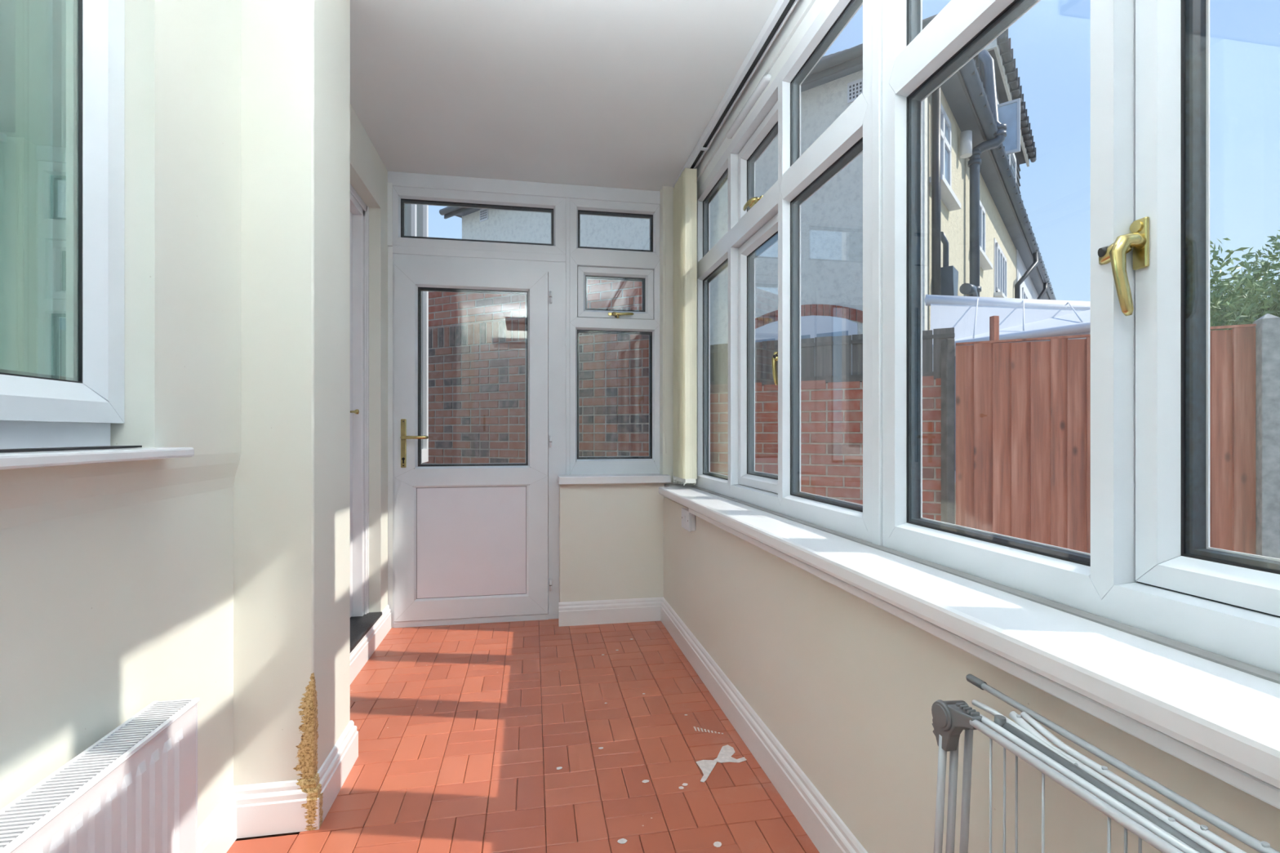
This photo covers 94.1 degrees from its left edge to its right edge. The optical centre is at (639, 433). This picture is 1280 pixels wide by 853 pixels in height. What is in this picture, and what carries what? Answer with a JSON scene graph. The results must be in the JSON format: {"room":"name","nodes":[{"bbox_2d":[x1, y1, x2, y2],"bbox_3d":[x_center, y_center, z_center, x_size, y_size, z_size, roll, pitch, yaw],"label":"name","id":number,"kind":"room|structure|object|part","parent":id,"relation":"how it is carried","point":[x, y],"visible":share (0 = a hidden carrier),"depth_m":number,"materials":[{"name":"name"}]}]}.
{"room":"sunroom","nodes":[
{"label":"sunroom","id":0,"kind":"room"},
{"bbox_2d":[0,0,15,370],"bbox_3d":[-2.553,-0.130,0.886,2.590,2.600,3.850,0,0,-10],"label":"wall","id":1,"kind":"structure","parent":0,"point":[7,7],"depth_m":2.73,"materials":[{"name":"paint"}]},
{"bbox_2d":[0,0,387,828],"bbox_3d":[-1.186,-0.194,1.331,0.257,2.628,4.440,0,0,-10],"label":"wall","id":2,"kind":"structure","parent":0,"point":[117,578],"depth_m":1.30,"materials":[{"name":"beige paint"}]},
{"bbox_2d":[0,0,194,470],"bbox_3d":[-0.969,-0.524,0.607,0.208,1.152,1.438,0,0,-10],"label":"window","id":3,"kind":"structure","parent":2,"relation":"in","point":[82,393],"depth_m":1.19,"materials":[{"name":"white plastic"}]},
{"bbox_3d":[-1.046,-0.537,0.646,0.070,1.126,1.242,0,0,-10],"label":"frame","id":4,"kind":"part","parent":3,"relation":"part of","materials":[{"name":"white plastic"}]},
{"bbox_3d":[-1.024,-0.551,0.663,0.060,1.058,1.238,0,0,-10],"label":"sash","id":5,"kind":"part","parent":3,"relation":"part of","materials":[{"name":"white plastic"}]},
{"bbox_3d":[-0.959,0.041,0.609,0.188,0.022,1.438,0,0,-10],"label":"sill","id":6,"kind":"part","parent":3,"relation":"part of","materials":[{"name":"plastic"}]},
{"bbox_2d":[0,697,199,852],"bbox_3d":[-0.903,0.848,0.681,0.108,0.544,1.236,0,0,-10],"label":"radiator","id":7,"kind":"object","parent":2,"relation":"attached to","point":[135,789],"visible":1,"depth_m":1.08,"materials":[{"name":"metal"}]},
{"bbox_2d":[197,604,391,852],"bbox_3d":[-0.968,1.052,1.369,0.230,0.136,4.237,0,0,-10],"label":"baseboard","id":8,"kind":"structure","parent":2,"relation":"attached to","point":[264,809],"depth_m":1.68,"materials":[{"name":"white wood"}]},
{"bbox_2d":[350,183,382,653],"bbox_3d":[-1.442,-0.117,2.750,0.238,2.239,1.024,0,0,-10],"label":"door","id":9,"kind":"structure","parent":2,"relation":"in","point":[362,620],"depth_m":3.19,"materials":[{"name":"white plastic"}]},
{"bbox_3d":[-1.504,-0.115,3.143,0.042,0.025,0.026,0,0,-10],"label":"knob","id":10,"kind":"part","parent":9,"relation":"part of","materials":[{"name":"gold metal"}]},
{"bbox_3d":[-1.438,-0.129,2.751,0.095,2.217,1.024,0,0,-10],"label":"frame","id":11,"kind":"part","parent":9,"relation":"part of","materials":[{"name":"white plastic"}]},
{"bbox_2d":[387,182,392,627],"bbox_3d":[-1.444,-0.160,3.461,0.026,2.560,0.075,0,0,-10],"label":"trim","id":12,"kind":"structure","parent":2,"relation":"attached to","point":[389,184],"depth_m":3.44,"materials":[{"name":"paint"}]},
{"bbox_2d":[387,171,660,204],"bbox_3d":[-0.672,-1.468,3.622,1.601,0.080,0.113,0,0,-10],"label":"trim","id":13,"kind":"structure","parent":2,"relation":"attached to","point":[397,179],"depth_m":3.56,"materials":[{"name":"white plastic"}]},
{"bbox_2d":[233,0,350,786],"bbox_3d":[-1.182,-0.194,1.835,0.445,2.628,0.350,0,0,-10],"label":"wall","id":14,"kind":"structure","parent":0,"point":[291,486],"depth_m":1.69,"materials":[{"name":"beige paint"}]},
{"bbox_2d":[226,618,819,852],"bbox_3d":[-0.290,1.179,1.470,2.050,0.121,4.503,0,0,-10],"label":"floor","id":15,"kind":"structure","parent":0,"point":[465,731],"depth_m":2.07,"materials":[{"name":"tile"}]},
{"bbox_2d":[617,838,626,844],"bbox_3d":[-0.049,1.118,1.636,0.024,0.001,0.021,0,0,24],"label":"debris fragment","id":16,"kind":"object","parent":15,"relation":"on","point":[622,841],"depth_m":1.64,"materials":[{"name":"white"}]},
{"bbox_2d":[556,638,746,847],"bbox_3d":[-0.028,1.118,2.412,0.643,0.001,1.658,0,0,-10],"label":"paint spill","id":17,"kind":"object","parent":15,"relation":"on","point":[726,753],"visible":1,"depth_m":2.03,"materials":[{"name":"white paint"}]},
{"bbox_2d":[713,841,721,847],"bbox_3d":[0.211,1.118,1.623,0.023,0.001,0.022,0,0,-10],"label":"debris fragment","id":18,"kind":"object","parent":15,"relation":"on","point":[717,844],"depth_m":1.62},
{"bbox_2d":[931,674,1279,852],"bbox_3d":[0.632,0.764,0.384,0.089,0.714,1.310,0,0,-10],"label":"drying rack","id":19,"kind":"object","parent":15,"relation":"on","point":[1140,813],"visible":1,"depth_m":0.78,"materials":[{"name":"grey metal"}]},
{"bbox_3d":[0.489,0.795,0.991,0.012,0.611,0.057,0,0,-10],"label":"leg","id":20,"kind":"part","parent":19,"relation":"part of","materials":[{"name":"white metal"}]},
{"bbox_3d":[0.508,0.783,0.990,0.012,0.636,0.057,0,0,-10],"label":"leg","id":21,"kind":"part","parent":19,"relation":"part of","materials":[{"name":"white metal"}]},
{"bbox_3d":[0.532,0.783,0.993,0.012,0.636,0.057,0,0,-10],"label":"leg","id":22,"kind":"part","parent":19,"relation":"part of","materials":[{"name":"white metal"}]},
{"bbox_3d":[0.548,0.428,0.861,0.009,0.015,0.180,0,0,-10],"label":"rail","id":23,"kind":"part","parent":19,"relation":"part of","materials":[{"name":"white metal"}]},
{"bbox_3d":[0.608,0.437,0.333,0.012,0.012,1.160,0,0,-10],"label":"rail","id":24,"kind":"part","parent":19,"relation":"part of","materials":[{"name":"white metal"}]},
{"bbox_3d":[0.620,0.437,0.348,0.010,0.018,1.185,0,0,-10],"label":"rail","id":25,"kind":"part","parent":19,"relation":"part of","materials":[{"name":"white metal"}]},
{"bbox_2d":[350,0,799,191],"bbox_3d":[-0.275,-1.568,1.525,2.100,0.120,4.500,0,0,-10],"label":"ceiling","id":26,"kind":"structure","parent":0,"point":[620,94],"depth_m":2.53,"materials":[{"name":"paint"}]},
{"bbox_2d":[559,483,664,602],"bbox_3d":[-0.181,0.707,3.649,0.622,0.826,0.233,0,0,-10],"label":"wall","id":27,"kind":"structure","parent":0,"point":[611,535],"depth_m":3.54,"materials":[{"name":"beige paint"}]},
{"bbox_2d":[392,186,671,627],"bbox_3d":[-0.627,-0.154,3.529,1.606,2.548,0.245,0,0,-10],"label":"window","id":28,"kind":"structure","parent":27,"relation":"in","point":[569,265],"depth_m":3.61,"materials":[{"name":"white plastic"}]},
{"bbox_2d":[394,264,551,622],"bbox_3d":[-0.970,0.054,3.504,0.897,2.056,0.125,0,0,-10],"label":"door","id":29,"kind":"structure","parent":28,"relation":"attached to","point":[471,540],"depth_m":3.50,"materials":[{"name":"white plastic"}]},
{"bbox_3d":[-1.361,0.056,3.432,0.030,0.280,0.008,0,0,-10],"label":"handle","id":30,"kind":"part","parent":29,"relation":"part of","materials":[{"name":"gold metal"}]},
{"bbox_3d":[-1.290,0.021,3.413,0.154,0.021,0.059,0,0,-10],"label":"lever","id":31,"kind":"part","parent":29,"relation":"part of","materials":[{"name":"gold metal"}]},
{"bbox_3d":[-0.991,0.637,3.531,0.625,0.642,0.033,0,0,-10],"label":"panel","id":32,"kind":"part","parent":29,"relation":"part of","materials":[{"name":"white plastic"}]},
{"bbox_3d":[-0.156,0.272,3.580,0.662,0.044,0.178,0,0,-10],"label":"sill","id":33,"kind":"part","parent":28,"relation":"part of","materials":[{"name":"plastic"}]},
{"bbox_3d":[-0.152,-0.868,3.706,0.470,0.308,0.050,0,0,-10],"label":"sash","id":34,"kind":"part","parent":28,"relation":"part of","materials":[{"name":"white plastic"}]},
{"bbox_3d":[-0.106,-0.735,3.661,0.135,0.027,0.039,0,0,-1],"label":"lever","id":35,"kind":"part","parent":28,"relation":"part of","materials":[{"name":"gold metal"}]},
{"bbox_2d":[659,186,1279,852],"bbox_3d":[0.604,-0.194,1.653,0.225,2.628,4.440,0,0,-10],"label":"wall","id":36,"kind":"structure","parent":0,"point":[849,687],"depth_m":1.37,"materials":[{"name":"beige paint"}]},
{"bbox_2d":[681,507,695,531],"bbox_3d":[0.238,0.424,2.947,0.037,0.097,0.152,0,0,-10],"label":"switch","id":37,"kind":"object","parent":36,"relation":"attached to","point":[688,519],"visible":0.94,"depth_m":2.89,"materials":[{"name":"white plastic"}]},
{"bbox_2d":[558,596,867,852],"bbox_3d":[0.197,1.052,1.512,0.625,0.136,4.107,0,0,-10],"label":"baseboard","id":38,"kind":"structure","parent":36,"relation":"attached to","point":[822,824],"depth_m":2.18,"materials":[{"name":"white wood"}]},
{"bbox_2d":[726,74,771,138],"bbox_3d":[0.465,-1.410,2.594,0.036,0.030,0.490,0,0,-10],"label":"air vent","id":39,"kind":"object","parent":36,"relation":"attached to","point":[766,79],"visible":1,"depth_m":2.54,"materials":[{"name":"white plastic"}]},
{"bbox_2d":[696,0,828,191],"bbox_3d":[0.681,-1.444,1.621,0.085,0.128,4.150,0,0,-10],"label":"trim","id":40,"kind":"structure","parent":36,"relation":"attached to","point":[806,11],"depth_m":2.35,"materials":[{"name":"paint"}]},
{"bbox_2d":[658,0,1279,808],"bbox_3d":[0.595,-0.501,1.606,0.302,1.758,4.150,0,0,-10],"label":"window","id":41,"kind":"structure","parent":36,"relation":"in","point":[1219,715],"depth_m":1.64,"materials":[{"name":"white plastic"}]},
{"bbox_2d":[663,0,798,485],"bbox_3d":[0.562,-0.609,1.613,0.111,1.795,4.136,0,0,-10],"label":"wall","id":42,"kind":"structure","parent":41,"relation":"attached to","point":[685,187],"depth_m":3.30,"materials":[{"name":"beige paint"}]},
{"bbox_3d":[0.154,-0.655,3.623,0.011,1.550,0.038,0,0,16],"label":"cord","id":43,"kind":"part","parent":42,"relation":"part of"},
{"bbox_3d":[0.255,0.275,3.425,0.068,0.027,0.285,0,0,-10],"label":"bead chain","id":44,"kind":"part","parent":42,"relation":"part of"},
{"bbox_3d":[0.590,-1.488,1.605,0.050,0.037,4.110,0,0,-10],"label":"head rail","id":45,"kind":"part","parent":42,"relation":"part of","materials":[{"name":"white plastic"}]},
{"bbox_3d":[0.474,-1.000,2.603,0.045,0.026,0.135,0,0,-21],"label":"lever","id":46,"kind":"part","parent":41,"relation":"part of","materials":[{"name":"gold metal"}]},
{"bbox_3d":[0.542,-1.152,2.572,0.055,0.352,0.543,0,0,-10],"label":"sash","id":47,"kind":"part","parent":41,"relation":"part of","materials":[{"name":"white plastic"}]},
{"bbox_3d":[0.542,-0.320,2.572,0.055,1.118,0.543,0,0,-10],"label":"sash","id":48,"kind":"part","parent":41,"relation":"part of","materials":[{"name":"white plastic"}]},
{"bbox_3d":[0.535,-0.254,2.315,0.051,0.135,0.025,0,0,-10],"label":"lever","id":49,"kind":"part","parent":41,"relation":"part of","materials":[{"name":"gold metal"}]},
{"bbox_3d":[0.517,-0.536,2.557,0.070,1.688,1.840,0,0,-10],"label":"frame","id":50,"kind":"part","parent":41,"relation":"part of","materials":[{"name":"white plastic"}]},
{"bbox_3d":[0.549,0.330,1.598,0.207,0.044,4.150,0,0,-10],"label":"sill","id":51,"kind":"part","parent":41,"relation":"part of","materials":[{"name":"plastic"}]},
{"bbox_2d":[882,0,1279,674],"bbox_3d":[0.856,-0.536,0.697,0.110,1.688,1.859,0,0,-10],"label":"window","id":52,"kind":"structure","parent":41,"relation":"attached to","point":[1151,566],"depth_m":0.97,"materials":[{"name":"white plastic"}]},
{"bbox_3d":[0.780,-0.254,0.953,0.052,0.135,0.024,0,0,-1],"label":"lever","id":53,"kind":"part","parent":52,"relation":"part of","materials":[{"name":"gold metal"}]},
{"bbox_3d":[0.802,-0.304,0.954,0.007,0.080,0.024,0,0,-10],"label":"handle","id":54,"kind":"part","parent":52,"relation":"part of","materials":[{"name":"gold metal"}]},
{"bbox_3d":[0.878,-0.320,0.705,0.055,1.118,0.543,0,0,-10],"label":"sash","id":55,"kind":"part","parent":52,"relation":"part of","materials":[{"name":"white plastic"}]},
{"bbox_3d":[-2.134,-0.605,4.061,1.040,3.750,1.150,0,0,-10],"label":"wall","id":56,"kind":"structure","parent":0,"visible":0},
{"bbox_2d":[404,204,428,462],"bbox_3d":[-1.599,-0.980,4.167,0.050,2.400,1.090,0,0,-10],"label":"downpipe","id":57,"kind":"structure","parent":56,"relation":"in","point":[416,216],"depth_m":4.64,"materials":[{"name":"white plastic"}]},
{"label":"outside","id":58,"kind":"structure","parent":0,"visible":0},
{"bbox_3d":[10.497,1.345,20.690,52.000,0.150,53.000,0,0,-10],"label":"ground","id":59,"kind":"structure","parent":58,"visible":0},
{"bbox_2d":[428,279,641,328],"bbox_3d":[-1.046,-1.085,5.834,3.000,0.970,0.223,0,0,27],"label":"canopy","id":60,"kind":"object","parent":59,"relation":"on","point":[445,308],"visible":0.16,"depth_m":5.90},
{"bbox_2d":[422,305,648,475],"bbox_3d":[-1.145,0.120,5.491,2.930,2.300,0.224,0,0,27],"label":"wall","id":61,"kind":"structure","parent":59,"relation":"on","point":[477,371],"depth_m":5.39,"materials":[{"name":"brown brick"}]},
{"bbox_2d":[439,13,1056,374],"bbox_3d":[7.257,-2.905,17.985,8.599,8.350,24.590,0,0,38],"label":"house","id":62,"kind":"structure","parent":59,"relation":"on","point":[979,240],"depth_m":7.48,"materials":[{"name":"paint"}]},
{"bbox_3d":[1.496,-0.665,7.307,0.340,0.970,0.008,0,0,38],"label":"pane","id":63,"kind":"part","parent":62,"relation":"part of","materials":[{"name":"clear glass"}]},
{"bbox_3d":[1.836,-0.665,7.044,0.360,0.970,0.008,0,0,38],"label":"pane","id":64,"kind":"part","parent":62,"relation":"part of","materials":[{"name":"clear glass"}]},
{"bbox_3d":[2.184,-0.665,6.774,0.360,0.970,0.008,0,0,38],"label":"pane","id":65,"kind":"part","parent":62,"relation":"part of","materials":[{"name":"clear glass"}]},
{"bbox_3d":[3.525,-2.760,6.864,0.130,0.060,1.070,0,0,38],"label":"sill","id":66,"kind":"part","parent":62,"relation":"part of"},
{"bbox_3d":[3.615,-3.285,7.056,0.006,0.790,0.335,0,0,38],"label":"pane","id":67,"kind":"part","parent":62,"relation":"part of","materials":[{"name":"clear glass"}]},
{"bbox_3d":[5.102,-2.610,8.899,0.130,0.060,1.260,0,0,38],"label":"sill","id":68,"kind":"part","parent":62,"relation":"part of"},
{"bbox_3d":[6.640,-2.410,10.882,0.130,0.060,1.540,0,0,38],"label":"sill","id":69,"kind":"part","parent":62,"relation":"part of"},
{"bbox_3d":[6.504,-2.905,10.782,0.006,0.730,0.245,0,0,38],"label":"pane","id":70,"kind":"part","parent":62,"relation":"part of","materials":[{"name":"glass"}]},
{"bbox_3d":[6.703,-2.905,11.039,0.006,0.730,0.245,0,0,38],"label":"pane","id":71,"kind":"part","parent":62,"relation":"part of","materials":[{"name":"glass"}]},
{"bbox_3d":[5.647,-4.700,9.185,0.280,0.720,0.012,0,0,38],"label":"casement pane","id":72,"kind":"part","parent":62,"relation":"part of","materials":[{"name":"glass"}]},
{"bbox_3d":[6.553,-4.880,10.697,0.010,0.900,2.700,0,0,38],"label":"dormer pane","id":73,"kind":"part","parent":62,"relation":"part of","materials":[{"name":"clear glass"}]},
{"bbox_2d":[710,376,955,524],"bbox_3d":[1.116,0.447,4.356,2.090,1.645,0.224,0,0,27],"label":"brick wall","id":74,"kind":"structure","parent":59,"relation":"on","point":[832,412],"depth_m":4.14,"materials":[{"name":"red brick"}]},
{"bbox_2d":[710,327,955,385],"bbox_3d":[1.083,-0.517,4.291,2.090,0.323,0.070,0,0,27],"label":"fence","id":75,"kind":"object","parent":74,"relation":"on","point":[827,358],"visible":0.4,"depth_m":4.16,"materials":[{"name":"grey wood"}]},
{"bbox_3d":[1.074,-0.627,4.273,2.090,0.025,0.006,0,0,27],"label":"rail","id":76,"kind":"part","parent":75,"relation":"part of","materials":[{"name":"grey wood"}]},
{"bbox_3d":[1.083,-0.378,4.291,2.090,0.045,0.070,0,0,27],"label":"rail","id":77,"kind":"part","parent":75,"relation":"part of","materials":[{"name":"grey wood"}]},
{"bbox_2d":[941,338,954,524],"bbox_3d":[1.923,0.340,3.725,0.056,1.860,0.060,0,0,-10],"label":"concrete post","id":78,"kind":"object","parent":59,"relation":"on","point":[947,344],"visible":0.56,"depth_m":3.70,"materials":[{"name":"grey concrete"}]},
{"bbox_2d":[989,315,999,340],"bbox_3d":[2.448,0.155,4.120,0.040,1.930,0.040,0,0,-10],"label":"wooden post","id":79,"kind":"object","parent":59,"relation":"on","point":[993,320],"visible":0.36,"depth_m":4.10,"materials":[{"name":"brown wood"}]},
{"bbox_2d":[924,294,1090,524],"bbox_3d":[3.588,0.015,4.695,1.974,2.510,1.630,0,0,-10],"label":"canopy","id":80,"kind":"object","parent":59,"relation":"on","point":[969,316],"visible":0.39,"depth_m":5.33,"materials":[{"name":"white plastic"}]},
{"bbox_3d":[2.726,-0.170,5.045,0.010,0.980,0.468,0,0,-28],"label":"glass pane","id":81,"kind":"part","parent":80,"relation":"part of","materials":[{"name":"clear glass"}]},
{"bbox_2d":[955,324,1256,555],"bbox_3d":[2.568,0.353,3.393,1.364,1.833,0.062,0,0,28],"label":"fence","id":82,"kind":"object","parent":59,"relation":"on","point":[1023,409],"visible":0.44,"depth_m":3.46,"materials":[{"name":"brown wood"}]},
{"bbox_2d":[1209,230,1279,330],"bbox_3d":[7.053,-0.460,5.717,4.677,3.474,4.333,0,0,-10],"label":"tree","id":83,"kind":"object","parent":59,"relation":"on","point":[1237,308],"visible":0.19,"depth_m":5.69,"materials":[{"name":"green plant"}]},
{"bbox_2d":[1253,313,1279,559],"bbox_3d":[3.197,0.329,3.043,0.068,1.882,0.110,0,0,28],"label":"concrete post","id":84,"kind":"object","parent":59,"relation":"on","point":[1268,326],"visible":0.66,"depth_m":3.00,"materials":[{"name":"grey concrete"}]}
]}

